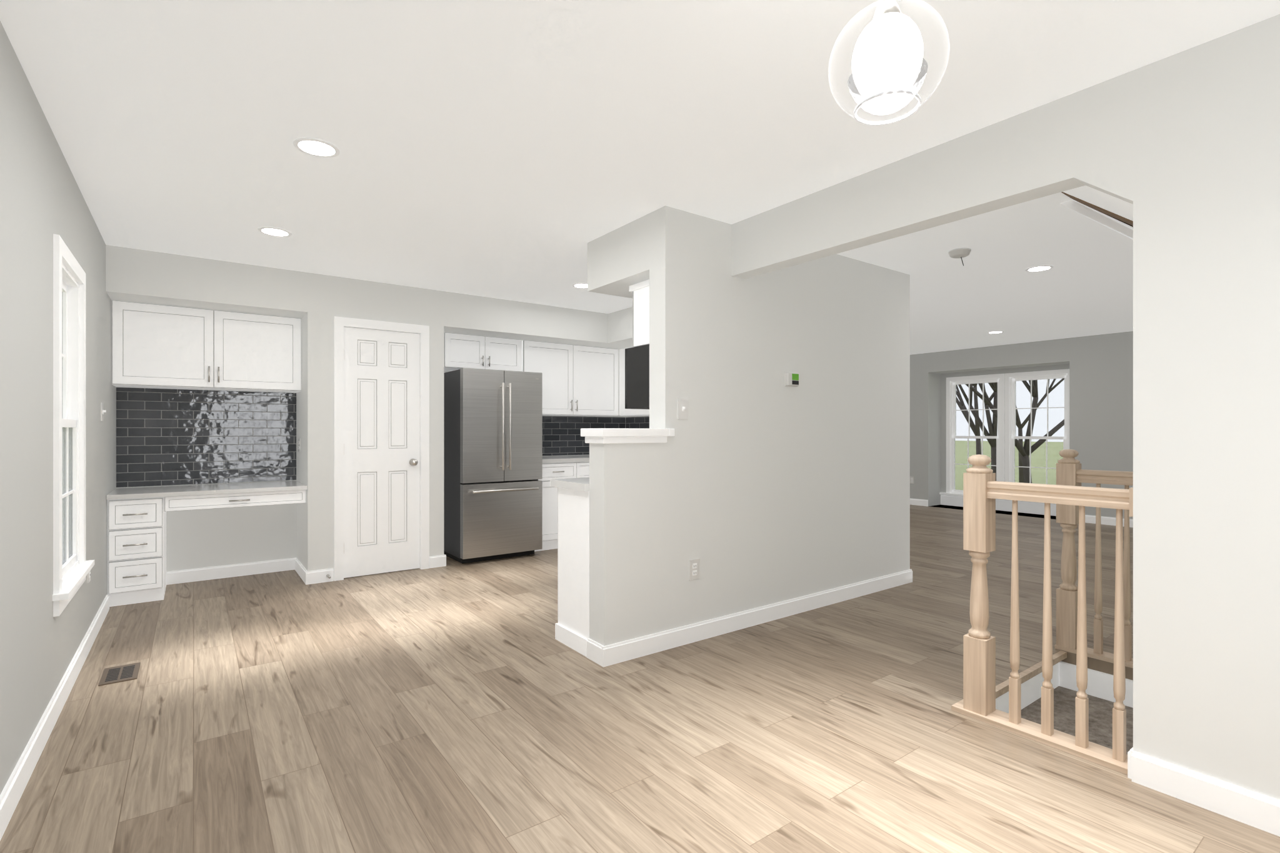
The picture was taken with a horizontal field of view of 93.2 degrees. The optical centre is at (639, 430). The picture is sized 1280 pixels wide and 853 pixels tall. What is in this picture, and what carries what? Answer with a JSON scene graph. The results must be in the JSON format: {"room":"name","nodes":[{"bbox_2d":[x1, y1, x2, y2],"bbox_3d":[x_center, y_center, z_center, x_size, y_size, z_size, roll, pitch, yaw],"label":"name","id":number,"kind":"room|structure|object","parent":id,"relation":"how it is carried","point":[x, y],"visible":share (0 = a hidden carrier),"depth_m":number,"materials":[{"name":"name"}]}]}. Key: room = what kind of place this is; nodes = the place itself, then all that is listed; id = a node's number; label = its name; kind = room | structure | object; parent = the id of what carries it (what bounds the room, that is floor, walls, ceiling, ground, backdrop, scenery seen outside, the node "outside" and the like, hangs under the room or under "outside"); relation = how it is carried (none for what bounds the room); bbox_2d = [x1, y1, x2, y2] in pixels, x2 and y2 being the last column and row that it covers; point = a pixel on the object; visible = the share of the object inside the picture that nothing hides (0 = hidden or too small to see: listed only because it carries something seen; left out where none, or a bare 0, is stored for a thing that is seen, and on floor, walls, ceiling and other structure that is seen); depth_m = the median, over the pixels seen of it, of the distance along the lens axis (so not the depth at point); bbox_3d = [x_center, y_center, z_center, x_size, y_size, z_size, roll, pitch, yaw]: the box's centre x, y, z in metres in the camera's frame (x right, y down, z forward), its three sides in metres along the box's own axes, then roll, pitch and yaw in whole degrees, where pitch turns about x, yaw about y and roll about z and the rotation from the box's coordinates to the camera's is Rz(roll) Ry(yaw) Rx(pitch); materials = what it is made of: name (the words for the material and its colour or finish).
{"room":"dining room","nodes":[
{"label":"dining room","id":0,"kind":"room"},
{"bbox_2d":[0,20,115,794],"bbox_3d":[-1.812,-0.020,1.565,0.120,2.440,7.570,0,0,-36],"label":"wall","id":1,"kind":"structure","parent":0,"point":[41,197],"depth_m":2.22,"materials":[{"name":"grey paint"}]},
{"bbox_2d":[52,233,94,616],"bbox_3d":[-2.703,-0.022,2.815,0.170,1.595,0.820,0,0,-36],"label":"window","id":2,"kind":"structure","parent":1,"relation":"in","point":[70,567],"depth_m":3.01,"materials":[{"name":"white wood"}]},
{"bbox_2d":[87,560,90,583],"bbox_3d":[-3.057,0.780,3.362,0.008,0.115,0.075,0,0,-36],"label":"outlet","id":3,"kind":"object","parent":1,"relation":"attached to","point":[89,574],"visible":0.51,"depth_m":3.34,"materials":[{"name":"white plastic"}]},
{"bbox_2d":[100,402,106,421],"bbox_3d":[-3.408,-0.120,3.849,0.022,0.115,0.075,0,0,-36],"label":"light switch","id":4,"kind":"object","parent":1,"relation":"attached to","point":[102,411],"visible":1,"depth_m":3.82,"materials":[{"name":"white plastic"}]},
{"bbox_2d":[296,272,443,571],"bbox_3d":[-2.360,-0.020,5.317,1.070,2.440,0.640,0,0,-36],"label":"wall","id":5,"kind":"structure","parent":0,"point":[329,297],"depth_m":4.87,"materials":[{"name":"grey paint"}]},
{"bbox_2d":[298,438,300,451],"bbox_3d":[-2.866,0.120,5.093,0.008,0.110,0.070,0,0,-36],"label":"outlet","id":6,"kind":"object","parent":5,"relation":"attached to","point":[299,439],"visible":1,"depth_m":5.07,"materials":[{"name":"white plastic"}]},
{"bbox_2d":[326,574,330,578],"bbox_3d":[-2.457,1.150,4.782,0.024,0.023,0.076,0,0,-36],"label":"doorstop","id":7,"kind":"object","parent":5,"relation":"attached to","point":[327,575],"visible":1,"depth_m":4.78,"materials":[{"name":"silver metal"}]},
{"bbox_2d":[333,316,429,581],"bbox_3d":[-2.181,0.142,5.115,0.750,2.115,0.138,0,0,-36],"label":"door frame","id":8,"kind":"structure","parent":5,"relation":"attached to","point":[339,322],"depth_m":4.99,"materials":[{"name":"white wood"}]},
{"bbox_2d":[343,326,419,578],"bbox_3d":[-2.148,0.173,5.069,0.615,2.038,0.105,0,0,-36],"label":"pantry door","id":9,"kind":"structure","parent":5,"relation":"in","point":[382,368],"depth_m":5.08,"materials":[{"name":"white wood"}]},
{"bbox_2d":[115,353,625,571],"bbox_3d":[-2.091,-0.020,5.987,4.680,2.440,0.120,0,0,-36],"label":"wall","id":10,"kind":"structure","parent":0,"point":[210,537],"depth_m":4.97,"materials":[{"name":"grey paint"}]},
{"bbox_2d":[116,387,296,487],"bbox_3d":[-3.456,0.049,4.898,1.184,0.752,0.010,0,0,-36],"label":"backsplash","id":11,"kind":"structure","parent":10,"relation":"attached to","point":[165,437],"depth_m":4.85,"materials":[{"name":"tile"}]},
{"bbox_2d":[111,300,301,393],"bbox_3d":[-3.350,-0.628,4.755,1.184,0.597,0.363,0,0,-36],"label":"upper cabinet","id":12,"kind":"object","parent":10,"relation":"attached to","point":[154,345],"visible":1,"depth_m":4.60,"materials":[{"name":"white wood"}]},
{"bbox_2d":[443,332,521,371],"bbox_3d":[-1.647,-0.763,6.011,0.897,0.327,0.363,0,0,-36],"label":"upper cabinet","id":13,"kind":"object","parent":10,"relation":"attached to","point":[460,350],"visible":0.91,"depth_m":5.91,"materials":[{"name":"white wood"}]},
{"bbox_2d":[0,505,1279,852],"bbox_3d":[2.173,1.230,5.124,10.820,0.060,8.570,0,0,-36],"label":"floor","id":14,"kind":"structure","parent":0,"point":[440,709],"depth_m":2.41,"materials":[{"name":"brown wood"}]},
{"bbox_2d":[98,662,140,686],"bbox_3d":[-2.563,1.197,2.987,0.140,0.005,0.250,0,0,-36],"label":"floor vent","id":15,"kind":"object","parent":14,"relation":"in","point":[112,675],"visible":1,"depth_m":2.98,"materials":[{"name":"brown metal"}]},
{"bbox_2d":[106,480,307,606],"bbox_3d":[-3.267,0.815,4.641,1.184,0.770,0.621,0,0,-36],"label":"built-in desk","id":16,"kind":"object","parent":14,"relation":"on","point":[137,516],"visible":1,"depth_m":4.22,"materials":[{"name":"white wood"}]},
{"bbox_2d":[443,368,542,563],"bbox_3d":[-1.448,0.320,5.865,0.780,1.760,0.781,0,0,-36],"label":"fridge","id":17,"kind":"object","parent":14,"relation":"on","point":[493,419],"visible":0.98,"depth_m":5.58,"materials":[{"name":"grey metal"}]},
{"bbox_2d":[534,455,589,551],"bbox_3d":[-0.015,0.740,5.850,1.495,0.920,2.535,0,0,-36],"label":"base cabinet","id":18,"kind":"object","parent":14,"relation":"on","point":[562,467],"visible":0.17,"depth_m":6.08,"materials":[{"name":"white wood"}]},
{"bbox_2d":[550,477,589,656],"bbox_3d":[-0.191,0.740,3.507,0.535,0.920,0.377,0,0,-36],"label":"end panel","id":19,"kind":"object","parent":14,"relation":"on","point":[572,630],"visible":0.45,"depth_m":3.35,"materials":[{"name":"white wood"}]},
{"bbox_2d":[951,454,1133,774],"bbox_3d":[1.572,0.650,2.384,0.120,1.100,0.628,0,0,-36],"label":"stair railing","id":20,"kind":"object","parent":14,"relation":"on","point":[981,489],"depth_m":2.38,"materials":[{"name":"beige wood"}]},
{"bbox_2d":[995,650,1133,754],"bbox_3d":[2.720,2.350,1.838,1.080,2.300,2.930,0,0,-36],"label":"stairwell","id":21,"kind":"structure","parent":14,"relation":"on","point":[1099,691],"depth_m":3.05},
{"bbox_2d":[1055,449,1133,668],"bbox_3d":[3.136,0.650,2.268,0.100,1.100,2.730,0,0,-36],"label":"stair railing","id":22,"kind":"object","parent":14,"relation":"on","point":[1069,472],"depth_m":3.27,"materials":[{"name":"beige wood"}]},
{"bbox_2d":[0,0,1279,354],"bbox_3d":[2.173,-1.290,5.124,10.820,0.100,8.570,0,0,-36],"label":"ceiling","id":23,"kind":"structure","parent":0,"point":[483,145],"depth_m":2.44,"materials":[{"name":"white paint"}]},
{"bbox_2d":[258,226,291,236],"bbox_3d":[-2.271,-1.237,3.768,0.180,0.006,0.180,0,0,-36],"label":"recessed light","id":24,"kind":"object","parent":23,"relation":"in","point":[269,230],"visible":1,"depth_m":3.76,"materials":[{"name":"white"}]},
{"bbox_2d":[293,137,339,157],"bbox_3d":[-1.413,-1.237,2.648,0.180,0.006,0.180,0,0,-36],"label":"recessed light","id":25,"kind":"object","parent":23,"relation":"in","point":[314,147],"visible":1,"depth_m":2.64,"materials":[{"name":"white"}]},
{"bbox_2d":[105,213,649,353],"bbox_3d":[-1.090,-1.080,4.629,4.680,0.320,3.255,0,0,-36],"label":"soffit bulkhead","id":26,"kind":"object","parent":23,"relation":"attached to","point":[618,259],"depth_m":4.48,"materials":[{"name":"white paint"}]},
{"bbox_2d":[572,283,587,288],"bbox_3d":[-0.486,-1.237,5.158,0.180,0.006,0.180,0,0,-36],"label":"recessed light","id":27,"kind":"object","parent":23,"relation":"in","point":[577,285],"visible":0.71,"depth_m":5.14,"materials":[{"name":"white"}]},
{"bbox_2d":[847,0,928,124],"bbox_3d":[0.550,-0.976,1.350,0.250,0.526,0.250,0,0,-36],"label":"pendant light","id":28,"kind":"object","parent":23,"relation":"hanging from","point":[887,61],"visible":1,"depth_m":1.30,"materials":[{"name":"white glass"}]},
{"bbox_2d":[948,247,971,265],"bbox_3d":[2.200,-1.189,4.169,0.140,0.100,0.140,0,0,-36],"label":"smoke detector","id":29,"kind":"object","parent":23,"relation":"attached to","point":[959,252],"visible":1,"depth_m":4.13,"materials":[{"name":"white plastic"}]},
{"bbox_2d":[987,331,1003,333],"bbox_3d":[4.460,-1.237,7.600,0.180,0.006,0.180,0,0,-36],"label":"recessed light","id":30,"kind":"object","parent":23,"relation":"in","point":[991,332],"visible":1,"depth_m":7.58,"materials":[{"name":"white"}]},
{"bbox_2d":[1025,265,1053,271],"bbox_3d":[3.044,-1.237,4.617,0.180,0.006,0.180,0,0,-36],"label":"recessed light","id":31,"kind":"object","parent":23,"relation":"in","point":[1039,268],"visible":1,"depth_m":4.61,"materials":[{"name":"white"}]},
{"bbox_2d":[1059,185,1133,239],"bbox_3d":[2.685,-0.045,1.886,1.119,2.390,2.750,0,0,-36],"label":"soffit","id":32,"kind":"structure","parent":23,"relation":"attached to","point":[1120,210],"depth_m":2.97,"materials":[{"name":"white paint"}]},
{"bbox_2d":[589,205,909,646],"bbox_3d":[-0.361,-0.020,5.772,2.890,2.440,4.520,0,0,-36],"label":"wall","id":33,"kind":"structure","parent":0,"point":[779,492],"depth_m":3.71,"materials":[{"name":"grey paint"}]},
{"bbox_2d":[521,340,649,416],"bbox_3d":[-0.019,-0.548,5.855,1.496,0.757,2.547,0,0,-36],"label":"upper cabinet","id":34,"kind":"object","parent":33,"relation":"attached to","point":[578,380],"visible":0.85,"depth_m":6.56,"materials":[{"name":"white wood"}]},
{"bbox_2d":[542,415,649,456],"bbox_3d":[-0.018,0.054,5.856,1.496,0.441,2.548,0,0,-36],"label":"backsplash","id":35,"kind":"structure","parent":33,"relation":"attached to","point":[561,435],"depth_m":6.89,"materials":[{"name":"tile"}]},
{"bbox_2d":[580,428,674,443],"bbox_3d":[-0.063,0.026,3.274,0.475,0.078,0.215,0,0,-36],"label":"trim","id":36,"kind":"structure","parent":33,"relation":"attached to","point":[595,435],"depth_m":3.16,"materials":[{"name":"white wood"}]},
{"bbox_2d":[625,344,649,409],"bbox_3d":[0.317,-0.330,3.918,0.760,0.380,0.435,0,0,-36],"label":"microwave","id":37,"kind":"object","parent":33,"relation":"attached to","point":[637,359],"visible":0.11,"depth_m":3.73,"materials":[{"name":"black metal"}]},
{"bbox_2d":[629,279,649,346],"bbox_3d":[0.346,-0.715,3.878,0.780,0.381,0.337,0,0,-36],"label":"upper cabinet","id":38,"kind":"object","parent":33,"relation":"attached to","point":[640,290],"visible":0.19,"depth_m":3.70,"materials":[{"name":"white wood"}]},
{"bbox_2d":[0,495,1279,841],"bbox_3d":[2.108,1.120,5.002,10.270,0.160,8.450,0,0,-36],"label":"baseboard","id":39,"kind":"structure","parent":33,"relation":"attached to","point":[1255,810],"depth_m":3.17,"materials":[{"name":"white wood"}]},
{"bbox_2d":[677,398,688,419],"bbox_3d":[0.246,-0.123,3.398,0.075,0.115,0.022,0,0,-36],"label":"light switch","id":40,"kind":"object","parent":33,"relation":"attached to","point":[682,404],"visible":1,"depth_m":3.40,"materials":[{"name":"white plastic"}]},
{"bbox_2d":[688,558,699,580],"bbox_3d":[0.311,0.790,3.454,0.075,0.115,0.008,0,0,-36],"label":"outlet","id":41,"kind":"object","parent":33,"relation":"attached to","point":[694,564],"visible":1,"depth_m":3.45,"materials":[{"name":"white plastic"}]},
{"bbox_2d":[784,371,799,386],"bbox_3d":[0.993,-0.335,3.944,0.120,0.090,0.030,0,0,-36],"label":"thermostat","id":42,"kind":"object","parent":33,"relation":"attached to","point":[791,379],"visible":1,"depth_m":3.92,"materials":[{"name":"white plastic"}]},
{"bbox_2d":[731,13,1279,800],"bbox_3d":[1.800,-0.020,2.041,0.120,2.440,4.050,0,0,-36],"label":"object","id":43,"kind":"structure","parent":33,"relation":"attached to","point":[1189,139],"depth_m":1.97,"materials":[{"name":"grey paint"}]},
{"bbox_2d":[910,331,1133,519],"bbox_3d":[6.093,0.010,8.014,0.520,2.500,8.570,0,0,-36],"label":"wall","id":44,"kind":"structure","parent":0,"point":[1100,367],"depth_m":8.09,"materials":[{"name":"grey paint"}]},
{"bbox_2d":[910,476,914,483],"bbox_3d":[4.418,0.800,9.842,0.008,0.115,0.075,0,0,-36],"label":"outlet plate","id":45,"kind":"object","parent":44,"relation":"attached to","point":[912,479],"visible":0.95,"depth_m":9.83,"materials":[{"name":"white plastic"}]},
{"bbox_2d":[950,378,999,494],"bbox_3d":[5.263,0.100,9.477,0.120,1.800,0.750,0,0,-36],"label":"french door","id":46,"kind":"structure","parent":44,"relation":"in","point":[953,384],"depth_m":9.56,"materials":[{"name":"white"}]},
{"bbox_2d":[939,368,1069,504],"bbox_3d":[5.504,0.085,9.108,0.170,1.890,1.926,0,0,-36],"label":"french door","id":47,"kind":"structure","parent":44,"relation":"in","point":[1012,380],"depth_m":9.03,"materials":[{"name":"white wood"}]},
{"label":"outside","id":48,"kind":"structure","parent":0,"visible":0},
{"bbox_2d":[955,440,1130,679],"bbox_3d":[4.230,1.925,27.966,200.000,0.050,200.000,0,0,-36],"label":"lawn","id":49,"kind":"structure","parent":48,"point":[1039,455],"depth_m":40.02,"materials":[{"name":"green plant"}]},
{"bbox_2d":[956,383,981,454],"bbox_3d":[9.297,-1.718,17.436,4.857,7.242,4.111,0,0,-23],"label":"tree","id":50,"kind":"object","parent":49,"relation":"on","point":[975,428],"visible":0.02,"depth_m":16.94,"materials":[{"name":"grey plant"}]},
{"bbox_2d":[958,382,997,481],"bbox_3d":[7.721,-1.093,13.779,3.644,5.992,2.786,0,0,-11],"label":"tree","id":51,"kind":"object","parent":49,"relation":"on","point":[992,427],"visible":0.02,"depth_m":13.53,"materials":[{"name":"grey plant"}]},
{"bbox_2d":[965,380,1064,483],"bbox_3d":[7.679,-1.014,11.924,6.558,5.841,3.340,0,0,6],"label":"tree","id":52,"kind":"object","parent":49,"relation":"on","point":[1024,450],"visible":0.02,"depth_m":11.67,"materials":[{"name":"grey plant"}]},
{"bbox_2d":[988,378,1064,483],"bbox_3d":[12.718,-2.155,19.857,7.074,8.114,4.167,0,0,0],"label":"tree","id":53,"kind":"object","parent":49,"relation":"on","point":[1020,426],"visible":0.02,"depth_m":19.94,"materials":[{"name":"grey plant"}]}
]}

